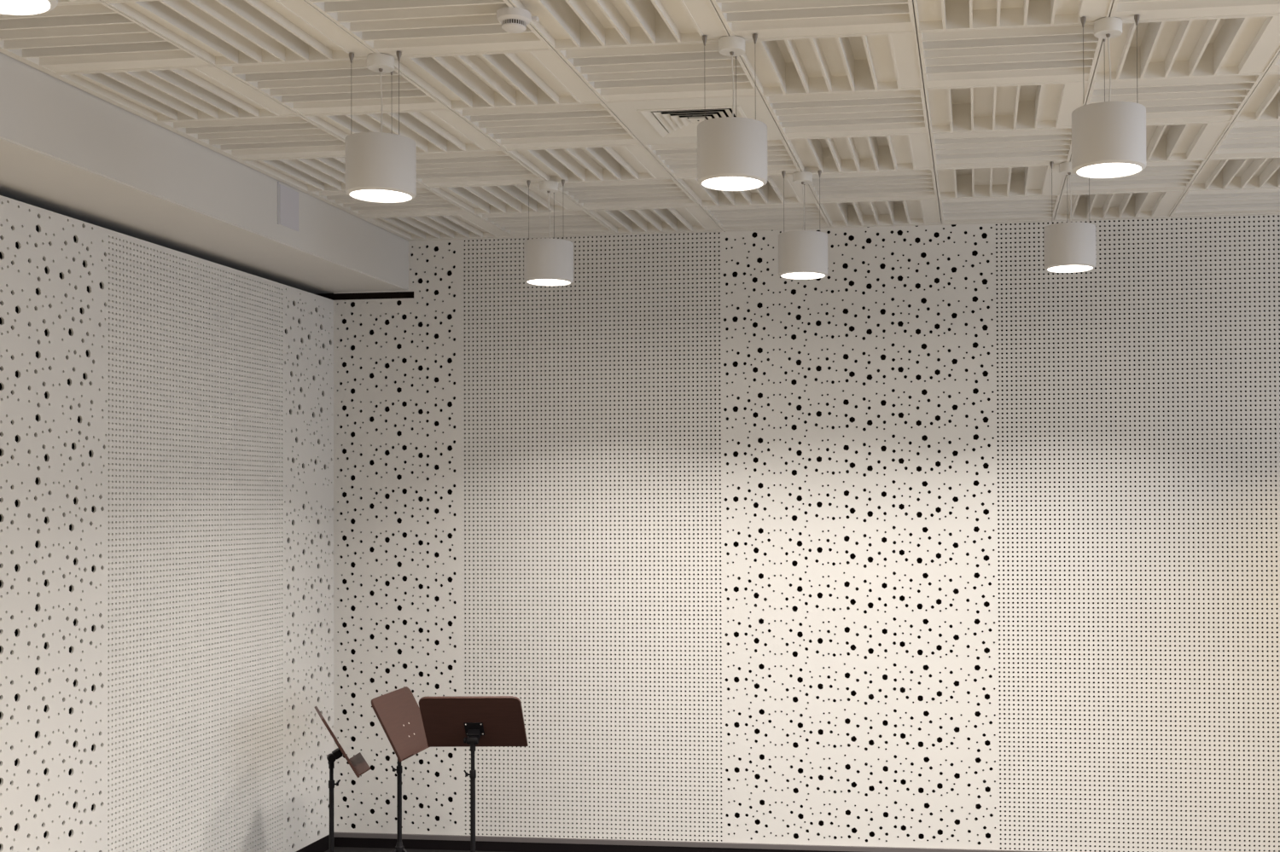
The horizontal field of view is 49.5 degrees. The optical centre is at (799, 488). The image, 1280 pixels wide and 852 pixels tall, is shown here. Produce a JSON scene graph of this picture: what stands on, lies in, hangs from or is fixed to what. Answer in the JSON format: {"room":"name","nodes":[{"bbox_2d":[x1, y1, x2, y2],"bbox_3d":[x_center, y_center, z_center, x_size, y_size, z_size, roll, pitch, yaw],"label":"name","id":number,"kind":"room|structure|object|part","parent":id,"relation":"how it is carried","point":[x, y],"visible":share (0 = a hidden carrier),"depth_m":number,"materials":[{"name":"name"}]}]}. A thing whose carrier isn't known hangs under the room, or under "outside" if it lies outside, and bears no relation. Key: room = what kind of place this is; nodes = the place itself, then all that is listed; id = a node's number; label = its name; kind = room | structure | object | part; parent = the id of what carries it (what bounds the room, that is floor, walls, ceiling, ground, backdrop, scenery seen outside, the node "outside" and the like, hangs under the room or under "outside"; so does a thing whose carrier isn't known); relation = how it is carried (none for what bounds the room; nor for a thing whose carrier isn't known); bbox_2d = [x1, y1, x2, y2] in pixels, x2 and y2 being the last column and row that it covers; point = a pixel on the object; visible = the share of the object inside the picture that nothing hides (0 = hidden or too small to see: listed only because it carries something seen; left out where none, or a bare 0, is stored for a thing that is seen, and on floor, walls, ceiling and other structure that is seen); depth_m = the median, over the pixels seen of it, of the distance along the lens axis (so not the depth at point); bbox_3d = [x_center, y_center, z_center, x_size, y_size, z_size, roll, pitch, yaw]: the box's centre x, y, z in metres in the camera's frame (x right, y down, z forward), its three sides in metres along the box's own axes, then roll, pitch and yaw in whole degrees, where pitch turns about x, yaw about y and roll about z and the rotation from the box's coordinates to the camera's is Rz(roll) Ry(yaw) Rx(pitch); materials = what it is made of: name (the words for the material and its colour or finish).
{"room":"studio","nodes":[
{"label":"studio","id":0,"kind":"room"},
{"bbox_2d":[100,0,126,1],"bbox_3d":[1.471,-1.575,2.587,8.766,0.160,9.650,0,-1,7],"label":"ceiling","id":1,"kind":"structure","parent":0,"point":[101,0],"depth_m":4.11,"materials":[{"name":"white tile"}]},
{"bbox_2d":[0,0,58,15],"bbox_3d":[-1.652,-1.241,2.820,0.229,0.472,0.229,0,-1,7],"label":"pendant lamp","id":2,"kind":"object","parent":1,"relation":"hanging from","point":[7,7],"visible":1,"depth_m":2.88,"materials":[{"name":"white plastic"}]},
{"bbox_2d":[57,0,101,4],"bbox_3d":[-2.430,-1.524,3.860,0.598,0.125,0.610,0,-1,7],"label":"tile","id":3,"kind":"structure","parent":1,"relation":"attached to","point":[60,2],"depth_m":4.13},
{"bbox_2d":[0,0,214,74],"bbox_3d":[-2.352,-1.517,4.468,0.598,0.125,0.610,0,-1,7],"label":"tile","id":4,"kind":"structure","parent":1,"relation":"attached to","point":[82,37],"depth_m":4.52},
{"bbox_2d":[55,65,301,122],"bbox_3d":[-2.274,-1.510,5.075,0.598,0.125,0.610,0,-1,7],"label":"tile","id":5,"kind":"structure","parent":1,"relation":"attached to","point":[199,93],"depth_m":5.10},
{"bbox_2d":[104,0,374,65],"bbox_3d":[-1.754,-1.521,4.391,0.598,0.125,0.610,0,-1,7],"label":"tile","id":6,"kind":"structure","parent":1,"relation":"attached to","point":[220,32],"depth_m":4.42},
{"bbox_2d":[158,115,345,160],"bbox_3d":[-2.195,-1.504,5.683,0.598,0.125,0.610,0,-1,7],"label":"tile","id":7,"kind":"structure","parent":1,"relation":"attached to","point":[288,136],"depth_m":5.68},
{"bbox_2d":[215,58,449,116],"bbox_3d":[-1.676,-1.514,4.998,0.598,0.125,0.610,0,-1,7],"label":"tile","id":8,"kind":"structure","parent":1,"relation":"attached to","point":[322,87],"depth_m":5.01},
{"bbox_2d":[240,156,426,191],"bbox_3d":[-2.117,-1.497,6.290,0.598,0.125,0.610,0,-1,7],"label":"tile","id":9,"kind":"structure","parent":1,"relation":"attached to","point":[321,173],"depth_m":6.29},
{"bbox_2d":[308,187,472,218],"bbox_3d":[-2.038,-1.491,6.897,0.598,0.125,0.610,0,-1,7],"label":"tile","id":10,"kind":"structure","parent":1,"relation":"attached to","point":[427,202],"depth_m":6.99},
{"bbox_2d":[302,109,504,153],"bbox_3d":[-1.598,-1.508,5.606,0.598,0.125,0.610,0,-1,7],"label":"tile","id":11,"kind":"structure","parent":1,"relation":"attached to","point":[445,130],"depth_m":5.58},
{"bbox_2d":[305,0,552,57],"bbox_3d":[-1.157,-1.525,4.314,0.598,0.125,0.610,0,-1,7],"label":"tile","id":12,"kind":"structure","parent":1,"relation":"attached to","point":[410,27],"depth_m":4.38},
{"bbox_2d":[345,51,416,203],"bbox_3d":[-1.416,-1.221,4.645,0.229,0.472,0.229,0,-1,7],"label":"pendant lamp","id":13,"kind":"object","parent":12,"relation":"hanging from","point":[381,167],"visible":1,"depth_m":4.56,"materials":[{"name":"white plastic"}]},
{"bbox_2d":[349,189,411,202],"bbox_3d":[-1.415,-0.988,4.642,0.200,0.002,0.200,-1,-1,44],"label":"diffuser","id":14,"kind":"object","parent":13,"relation":"attached to","point":[372,195],"depth_m":4.63,"materials":[{"name":"white plastic"}]},
{"bbox_3d":[-1.414,-1.295,4.643,0.012,0.234,0.006,-1,-1,41],"label":"power cord","id":15,"kind":"part","parent":13,"relation":"part of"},
{"bbox_3d":[-1.415,-1.079,4.643,0.229,0.188,0.229,0,-1,7],"label":"lamp shade","id":16,"kind":"part","parent":13,"relation":"part of","materials":[{"name":"white fabric"}]},
{"bbox_2d":[496,6,539,33],"bbox_3d":[-0.875,-1.437,4.234,0.116,0.054,0.104,0,-1,7],"label":"smoke detector","id":17,"kind":"object","parent":12,"relation":"attached to","point":[513,20],"visible":1,"depth_m":4.21,"materials":[{"name":"white plastic"}]},
{"bbox_2d":[364,214,512,239],"bbox_3d":[-1.960,-1.484,7.505,0.598,0.125,0.610,0,-1,7],"label":"tile","id":18,"kind":"structure","parent":1,"relation":"attached to","point":[469,225],"depth_m":7.56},
{"bbox_2d":[416,149,546,187],"bbox_3d":[-1.519,-1.501,6.213,0.598,0.125,0.610,0,-1,7],"label":"tile","id":19,"kind":"structure","parent":1,"relation":"attached to","point":[495,167],"depth_m":6.25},
{"bbox_2d":[393,48,603,109],"bbox_3d":[-1.079,-1.518,4.921,0.598,0.125,0.610,0,-1,7],"label":"tile","id":20,"kind":"structure","parent":1,"relation":"attached to","point":[532,78],"depth_m":4.97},
{"bbox_2d":[428,183,585,214],"bbox_3d":[-1.441,-1.494,6.820,0.598,0.125,0.610,0,-1,7],"label":"tile","id":21,"kind":"structure","parent":1,"relation":"attached to","point":[510,198],"depth_m":6.90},
{"bbox_2d":[474,209,616,237],"bbox_3d":[-1.362,-1.488,7.428,0.598,0.125,0.610,0,-1,7],"label":"tile","id":22,"kind":"structure","parent":1,"relation":"attached to","point":[573,223],"depth_m":7.44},
{"bbox_2d":[451,102,642,150],"bbox_3d":[-1.000,-1.511,5.528,0.598,0.125,0.610,0,-1,7],"label":"tile","id":23,"kind":"structure","parent":1,"relation":"attached to","point":[584,125],"depth_m":5.54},
{"bbox_2d":[523,179,573,285],"bbox_3d":[-1.181,-1.201,6.465,0.229,0.472,0.229,0,-1,7],"label":"pendant lamp","id":24,"kind":"object","parent":1,"relation":"hanging from","point":[547,261],"visible":1,"depth_m":6.38,"materials":[{"name":"white plastic"}]},
{"bbox_3d":[-1.180,-1.059,6.463,0.229,0.188,0.229,0,-1,7],"label":"lamp shade","id":25,"kind":"part","parent":24,"relation":"part of","materials":[{"name":"white fabric"}]},
{"bbox_2d":[527,279,570,285],"bbox_3d":[-1.180,-0.969,6.462,0.200,0.002,0.200,-1,-1,44],"label":"diffuser","id":26,"kind":"object","parent":24,"relation":"attached to","point":[534,282],"depth_m":6.45,"materials":[{"name":"white plastic"}]},
{"bbox_3d":[-1.179,-1.275,6.463,0.012,0.234,0.006,-1,-1,41],"label":"power cord","id":27,"kind":"part","parent":24,"relation":"part of","materials":[{"name":"white plastic"}]},
{"bbox_2d":[506,144,674,182],"bbox_3d":[-0.922,-1.505,6.136,0.598,0.125,0.610,0,-1,7],"label":"tile","id":28,"kind":"structure","parent":1,"relation":"attached to","point":[626,162],"depth_m":6.20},
{"bbox_2d":[508,0,729,49],"bbox_3d":[-0.559,-1.528,4.236,0.598,0.125,0.610,0,-1,7],"label":"tile","id":29,"kind":"structure","parent":1,"relation":"attached to","point":[563,24],"depth_m":4.40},
{"bbox_2d":[558,178,700,210],"bbox_3d":[-0.843,-1.498,6.743,0.598,0.125,0.610,0,-1,7],"label":"tile","id":30,"kind":"structure","parent":1,"relation":"attached to","point":[653,193],"depth_m":6.76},
{"bbox_2d":[587,206,722,233],"bbox_3d":[-0.765,-1.492,7.351,0.598,0.125,0.610,0,-1,7],"label":"tile","id":31,"kind":"structure","parent":1,"relation":"attached to","point":[676,219],"depth_m":7.44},
{"bbox_2d":[554,41,761,102],"bbox_3d":[-0.481,-1.522,4.844,0.598,0.125,0.610,0,-1,7],"label":"tile","id":32,"kind":"structure","parent":1,"relation":"attached to","point":[672,71],"depth_m":4.86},
{"bbox_2d":[604,95,784,145],"bbox_3d":[-0.403,-1.500,5.451,0.598,0.106,0.610,0,-1,7],"label":"ceiling vent","id":33,"kind":"object","parent":1,"relation":"in","point":[663,121],"visible":0.69,"depth_m":5.38,"materials":[{"name":"white metal"}]},
{"bbox_2d":[644,139,801,178],"bbox_3d":[-0.324,-1.508,6.059,0.598,0.125,0.610,0,-1,7],"label":"tile","id":34,"kind":"structure","parent":1,"relation":"attached to","point":[680,160],"depth_m":6.05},
{"bbox_2d":[674,174,817,206],"bbox_3d":[-0.246,-1.502,6.666,0.598,0.125,0.610,0,-1,7],"label":"tile","id":35,"kind":"structure","parent":1,"relation":"attached to","point":[771,193],"depth_m":6.85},
{"bbox_2d":[701,202,830,230],"bbox_3d":[-0.167,-1.495,7.274,0.598,0.125,0.610,0,-1,7],"label":"tile","id":36,"kind":"structure","parent":1,"relation":"attached to","point":[753,217],"depth_m":7.29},
{"bbox_2d":[778,170,827,279],"bbox_3d":[0.014,-1.209,6.310,0.229,0.472,0.229,0,-1,7],"label":"pendant lamp","id":37,"kind":"object","parent":1,"relation":"hanging from","point":[802,254],"visible":1,"depth_m":6.22,"materials":[{"name":"white plastic"}]},
{"bbox_3d":[0.015,-1.067,6.309,0.229,0.188,0.229,0,-1,7],"label":"lamp shade","id":38,"kind":"part","parent":37,"relation":"part of","materials":[{"name":"white fabric"}]},
{"bbox_2d":[781,272,824,279],"bbox_3d":[0.015,-0.976,6.308,0.200,0.002,0.200,0,-1,-29],"label":"diffuser","id":39,"kind":"object","parent":37,"relation":"attached to","point":[785,275],"depth_m":6.30,"materials":[{"name":"white plastic"}]},
{"bbox_3d":[0.016,-1.283,6.309,0.012,0.234,0.006,-1,-1,41],"label":"power cord","id":40,"kind":"part","parent":37,"relation":"part of","materials":[{"name":"white plastic"}]},
{"bbox_2d":[711,0,916,40],"bbox_3d":[0.038,-1.532,4.159,0.598,0.125,0.610,0,-1,7],"label":"tile","id":41,"kind":"structure","parent":1,"relation":"attached to","point":[767,19],"depth_m":4.31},
{"bbox_2d":[697,33,767,191],"bbox_3d":[-0.221,-1.229,4.491,0.229,0.472,0.229,0,-1,7],"label":"pendant lamp","id":42,"kind":"object","parent":41,"relation":"hanging from","point":[732,151],"visible":1,"depth_m":4.40,"materials":[{"name":"white plastic"}]},
{"bbox_3d":[-0.220,-1.087,4.489,0.229,0.188,0.229,0,-1,7],"label":"lamp shade","id":43,"kind":"part","parent":42,"relation":"part of","materials":[{"name":"white fabric"}]},
{"bbox_2d":[701,176,762,190],"bbox_3d":[-0.220,-0.996,4.488,0.200,0.002,0.200,0,-1,-29],"label":"diffuser","id":44,"kind":"object","parent":42,"relation":"attached to","point":[712,183],"depth_m":4.48,"materials":[{"name":"white plastic"}]},
{"bbox_3d":[-0.219,-1.302,4.489,0.012,0.234,0.006,-1,-1,41],"label":"power cord","id":45,"kind":"part","parent":42,"relation":"part of","materials":[{"name":"white plastic"}]},
{"bbox_2d":[740,22,923,95],"bbox_3d":[0.117,-1.526,4.767,0.598,0.125,0.610,0,-1,7],"label":"tile","id":46,"kind":"structure","parent":1,"relation":"attached to","point":[883,61],"depth_m":4.87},
{"bbox_2d":[762,81,929,139],"bbox_3d":[0.195,-1.519,5.374,0.598,0.125,0.610,0,-1,7],"label":"tile","id":47,"kind":"structure","parent":1,"relation":"attached to","point":[900,112],"depth_m":5.38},
{"bbox_2d":[785,128,933,174],"bbox_3d":[0.273,-1.512,5.981,0.598,0.125,0.610,0,-1,7],"label":"tile","id":48,"kind":"structure","parent":1,"relation":"attached to","point":[910,152],"depth_m":6.11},
{"bbox_2d":[808,162,937,203],"bbox_3d":[0.352,-1.506,6.589,0.598,0.125,0.610,0,-1,7],"label":"tile","id":49,"kind":"structure","parent":1,"relation":"attached to","point":[916,184],"depth_m":6.61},
{"bbox_2d":[819,196,941,226],"bbox_3d":[0.430,-1.499,7.196,0.598,0.125,0.610,0,-1,7],"label":"tile","id":50,"kind":"structure","parent":1,"relation":"attached to","point":[909,212],"depth_m":7.36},
{"bbox_2d":[938,195,1060,223],"bbox_3d":[1.028,-1.503,7.119,0.598,0.125,0.610,0,-1,7],"label":"tile","id":51,"kind":"structure","parent":1,"relation":"attached to","point":[1038,207],"depth_m":7.13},
{"bbox_2d":[935,164,1065,198],"bbox_3d":[0.949,-1.509,6.512,0.598,0.125,0.610,0,-1,7],"label":"tile","id":52,"kind":"structure","parent":1,"relation":"attached to","point":[1034,180],"depth_m":6.70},
{"bbox_2d":[930,128,1071,169],"bbox_3d":[0.871,-1.516,5.904,0.598,0.125,0.610,0,-1,7],"label":"tile","id":53,"kind":"structure","parent":1,"relation":"attached to","point":[1040,147],"depth_m":5.92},
{"bbox_2d":[925,81,1091,133],"bbox_3d":[0.792,-1.523,5.297,0.598,0.125,0.610,0,-1,7],"label":"tile","id":54,"kind":"structure","parent":1,"relation":"attached to","point":[1038,106],"depth_m":5.44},
{"bbox_2d":[917,23,1102,88],"bbox_3d":[0.714,-1.529,4.689,0.598,0.125,0.610,0,-1,7],"label":"tile","id":55,"kind":"structure","parent":1,"relation":"attached to","point":[1041,54],"depth_m":4.70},
{"bbox_2d":[913,0,1112,31],"bbox_3d":[0.636,-1.536,4.082,0.598,0.125,0.610,0,-1,7],"label":"tile","id":56,"kind":"structure","parent":1,"relation":"attached to","point":[931,15],"depth_m":4.36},
{"bbox_2d":[1043,161,1096,273],"bbox_3d":[1.209,-1.216,6.156,0.229,0.472,0.229,0,-1,7],"label":"pendant lamp","id":57,"kind":"object","parent":1,"relation":"hanging from","point":[1068,247],"visible":0.87,"depth_m":6.07,"materials":[{"name":"white plastic"}]},
{"bbox_3d":[1.210,-1.075,6.154,0.229,0.188,0.229,0,-1,7],"label":"lamp shade","id":58,"kind":"part","parent":57,"relation":"part of","materials":[{"name":"white metal"}]},
{"bbox_2d":[1047,265,1092,272],"bbox_3d":[1.210,-0.984,6.153,0.200,0.002,0.200,-1,-1,44],"label":"diffuser","id":59,"kind":"object","parent":57,"relation":"attached to","point":[1050,268],"depth_m":6.15,"materials":[{"name":"white plastic"}]},
{"bbox_3d":[1.211,-1.290,6.154,0.012,0.234,0.006,-1,-1,41],"label":"power cord","id":60,"kind":"part","parent":57,"relation":"part of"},
{"bbox_2d":[1054,191,1186,220],"bbox_3d":[1.625,-1.506,7.042,0.598,0.125,0.610,0,-1,7],"label":"tile","id":61,"kind":"structure","parent":1,"relation":"attached to","point":[1142,204],"depth_m":7.19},
{"bbox_2d":[1061,159,1206,195],"bbox_3d":[1.547,-1.513,6.435,0.598,0.125,0.610,0,-1,7],"label":"tile","id":62,"kind":"structure","parent":1,"relation":"attached to","point":[1178,175],"depth_m":6.52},
{"bbox_2d":[1070,122,1232,162],"bbox_3d":[1.468,-1.520,5.827,0.598,0.125,0.610,0,-1,7],"label":"tile","id":63,"kind":"structure","parent":1,"relation":"attached to","point":[1193,141],"depth_m":5.87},
{"bbox_2d":[1085,74,1263,125],"bbox_3d":[1.390,-1.526,5.220,0.598,0.125,0.610,0,-1,7],"label":"tile","id":64,"kind":"structure","parent":1,"relation":"attached to","point":[1215,98],"depth_m":5.17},
{"bbox_2d":[1092,14,1279,81],"bbox_3d":[1.312,-1.533,4.612,0.598,0.125,0.610,0,-1,7],"label":"tile","id":65,"kind":"structure","parent":1,"relation":"attached to","point":[1235,45],"depth_m":4.71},
{"bbox_2d":[1108,0,1279,22],"bbox_3d":[1.233,-1.540,4.005,0.598,0.125,0.610,0,-1,7],"label":"tile","id":66,"kind":"structure","parent":1,"relation":"attached to","point":[1125,10],"depth_m":4.24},
{"bbox_2d":[1071,14,1146,178],"bbox_3d":[0.974,-1.236,4.336,0.229,0.472,0.229,0,-1,7],"label":"pendant lamp","id":67,"kind":"object","parent":66,"relation":"hanging from","point":[1108,138],"visible":1,"depth_m":4.25,"materials":[{"name":"white plastic"}]},
{"bbox_3d":[0.975,-1.094,4.335,0.229,0.188,0.229,0,-1,7],"label":"lamp shade","id":68,"kind":"part","parent":67,"relation":"part of","materials":[{"name":"white fabric"}]},
{"bbox_3d":[0.976,-1.310,4.335,0.012,0.234,0.006,-1,-1,41],"label":"power cord","id":69,"kind":"part","parent":67,"relation":"part of","materials":[{"name":"white plastic"}]},
{"bbox_2d":[1076,162,1141,177],"bbox_3d":[0.975,-1.003,4.334,0.200,0.002,0.200,-1,-1,44],"label":"diffuser","id":70,"kind":"object","parent":67,"relation":"attached to","point":[1086,170],"depth_m":4.33,"materials":[{"name":"white plastic"}]},
{"bbox_2d":[1169,187,1279,216],"bbox_3d":[2.223,-1.510,6.965,0.598,0.125,0.610,0,-1,7],"label":"tile","id":71,"kind":"structure","parent":1,"relation":"attached to","point":[1245,200],"depth_m":7.00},
{"bbox_2d":[1186,157,1279,191],"bbox_3d":[2.144,-1.517,6.357,0.598,0.125,0.610,0,-1,7],"label":"tile","id":72,"kind":"structure","parent":1,"relation":"attached to","point":[1249,172],"depth_m":6.52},
{"bbox_2d":[1208,119,1279,159],"bbox_3d":[2.066,-1.524,5.750,0.598,0.125,0.610,0,-1,7],"label":"tile","id":73,"kind":"structure","parent":1,"relation":"attached to","point":[1259,138],"depth_m":5.81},
{"bbox_2d":[1233,72,1279,122],"bbox_3d":[1.988,-1.530,5.143,0.598,0.125,0.610,0,-1,7],"label":"tile","id":74,"kind":"structure","parent":1,"relation":"attached to","point":[1263,103],"depth_m":5.33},
{"bbox_2d":[1265,51,1279,74],"bbox_3d":[1.909,-1.537,4.535,0.598,0.125,0.610,0,-1,7],"label":"tile","id":75,"kind":"structure","parent":1,"relation":"attached to","point":[1274,67],"depth_m":4.80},
{"bbox_2d":[0,195,333,851],"bbox_3d":[-3.415,0.419,3.196,0.240,3.220,9.650,0,-1,7],"label":"wall","id":76,"kind":"structure","parent":0,"point":[166,415],"depth_m":6.21,"materials":[{"name":"white paint"}]},
{"bbox_3d":[-3.052,0.416,5.110,0.009,3.064,1.500,0,-1,7],"label":"perforated panel","id":77,"kind":"part","parent":76,"relation":"part of","materials":[{"name":"white wood"}]},
{"bbox_3d":[-2.860,0.432,6.598,0.009,3.064,1.500,0,-1,7],"label":"perforated panel","id":78,"kind":"part","parent":76,"relation":"part of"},
{"bbox_3d":[-2.727,0.444,7.630,0.009,3.064,0.580,0,-1,7],"label":"perforated panel","id":79,"kind":"part","parent":76,"relation":"part of","materials":[{"name":"white wood"}]},
{"bbox_2d":[296,835,329,851],"bbox_3d":[-3.291,1.967,3.130,0.004,0.081,9.584,0,-1,7],"label":"baseboard","id":80,"kind":"structure","parent":76,"relation":"attached to","point":[322,845],"depth_m":7.71,"materials":[{"name":"black"}]},
{"bbox_2d":[0,52,408,293],"bbox_3d":[-3.200,-1.404,3.178,0.694,0.443,9.630,0,-1,7],"label":"bulkhead","id":81,"kind":"object","parent":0,"point":[67,150],"visible":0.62,"depth_m":5.73,"materials":[{"name":"paint"}]},
{"bbox_2d":[277,181,298,231],"bbox_3d":[-2.418,-1.328,6.499,0.006,0.200,0.200,0,-1,7],"label":"cover plate","id":82,"kind":"object","parent":81,"relation":"attached to","point":[288,197],"visible":1,"depth_m":6.49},
{"bbox_2d":[324,847,501,851],"bbox_3d":[0.321,2.052,6.326,6.450,0.050,2.450,0,-1,7],"label":"floor","id":83,"kind":"structure","parent":0,"point":[335,849],"depth_m":7.79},
{"bbox_2d":[314,706,371,851],"bbox_3d":[-2.235,1.570,6.766,0.438,0.948,0.522,0,-1,-10],"label":"music stand","id":84,"kind":"object","parent":83,"relation":"on","point":[357,764],"visible":1,"depth_m":6.74,"materials":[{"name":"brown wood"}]},
{"bbox_2d":[349,752,371,776],"bbox_3d":[-2.178,1.366,6.803,0.060,0.007,0.460,-32,12,-21],"label":"tray","id":85,"kind":"object","parent":84,"relation":"on","point":[357,761],"depth_m":6.76,"materials":[{"name":"brown wood"}]},
{"bbox_2d":[371,686,429,851],"bbox_3d":[-1.973,1.544,6.984,0.438,1.004,0.530,0,-1,19],"label":"music stand","id":86,"kind":"object","parent":83,"relation":"on","point":[398,712],"visible":0.95,"depth_m":6.98,"materials":[{"name":"brown wood"}]},
{"bbox_2d":[402,746,429,761],"bbox_3d":[-1.907,1.327,6.989,0.060,0.007,0.470,-27,-3,4],"label":"tray","id":87,"kind":"object","parent":86,"relation":"on","point":[416,750],"depth_m":6.89,"materials":[{"name":"brown wood"}]},
{"bbox_2d":[418,696,528,851],"bbox_3d":[-1.555,1.507,6.448,0.505,1.061,0.472,0,-1,7],"label":"music stand","id":88,"kind":"object","parent":83,"relation":"on","point":[472,722],"visible":1,"depth_m":6.49,"materials":[{"name":"brown wood"}]},
{"bbox_2d":[313,215,1279,851],"bbox_3d":[1.731,0.197,7.374,9.500,3.710,0.050,0,-1,7],"label":"wall","id":89,"kind":"structure","parent":0,"point":[943,537],"depth_m":7.55,"materials":[{"name":"white paint"}]},
{"bbox_2d":[0,49,409,239],"bbox_3d":[-2.844,-1.478,3.103,0.022,0.019,9.570,0,-1,7],"label":"trim","id":90,"kind":"structure","parent":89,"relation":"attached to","point":[1,50],"depth_m":5.57,"materials":[{"name":"white wood"}]},
{"bbox_3d":[-2.301,0.269,7.874,0.774,3.414,0.010,0,-1,7],"label":"perforated panel","id":91,"kind":"part","parent":89,"relation":"part of","materials":[{"name":"white wood"}]},
{"bbox_3d":[-1.173,0.262,7.728,1.500,3.414,0.010,0,-1,7],"label":"perforated panel","id":92,"kind":"part","parent":89,"relation":"part of","materials":[{"name":"white wood"}]},
{"bbox_2d":[333,832,1053,851],"bbox_3d":[1.884,1.990,7.302,9.200,0.081,0.016,0,-1,7],"label":"baseboard","id":93,"kind":"structure","parent":89,"relation":"attached to","point":[340,840],"depth_m":7.70,"materials":[{"name":"black"}]},
{"bbox_2d":[406,213,1279,241],"bbox_3d":[2.091,-1.453,7.306,8.746,0.020,0.029,0,-1,7],"label":"trim","id":94,"kind":"structure","parent":89,"relation":"attached to","point":[1054,220],"depth_m":7.54,"materials":[{"name":"white wood"}]},
{"bbox_3d":[0.317,0.253,7.536,1.506,3.414,0.010,0,-1,7],"label":"perforated panel","id":95,"kind":"part","parent":89,"relation":"part of","materials":[{"name":"white wood"}]},
{"bbox_3d":[1.808,0.243,7.343,1.500,3.414,0.010,0,-1,7],"label":"perforated panel","id":96,"kind":"part","parent":89,"relation":"part of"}
]}

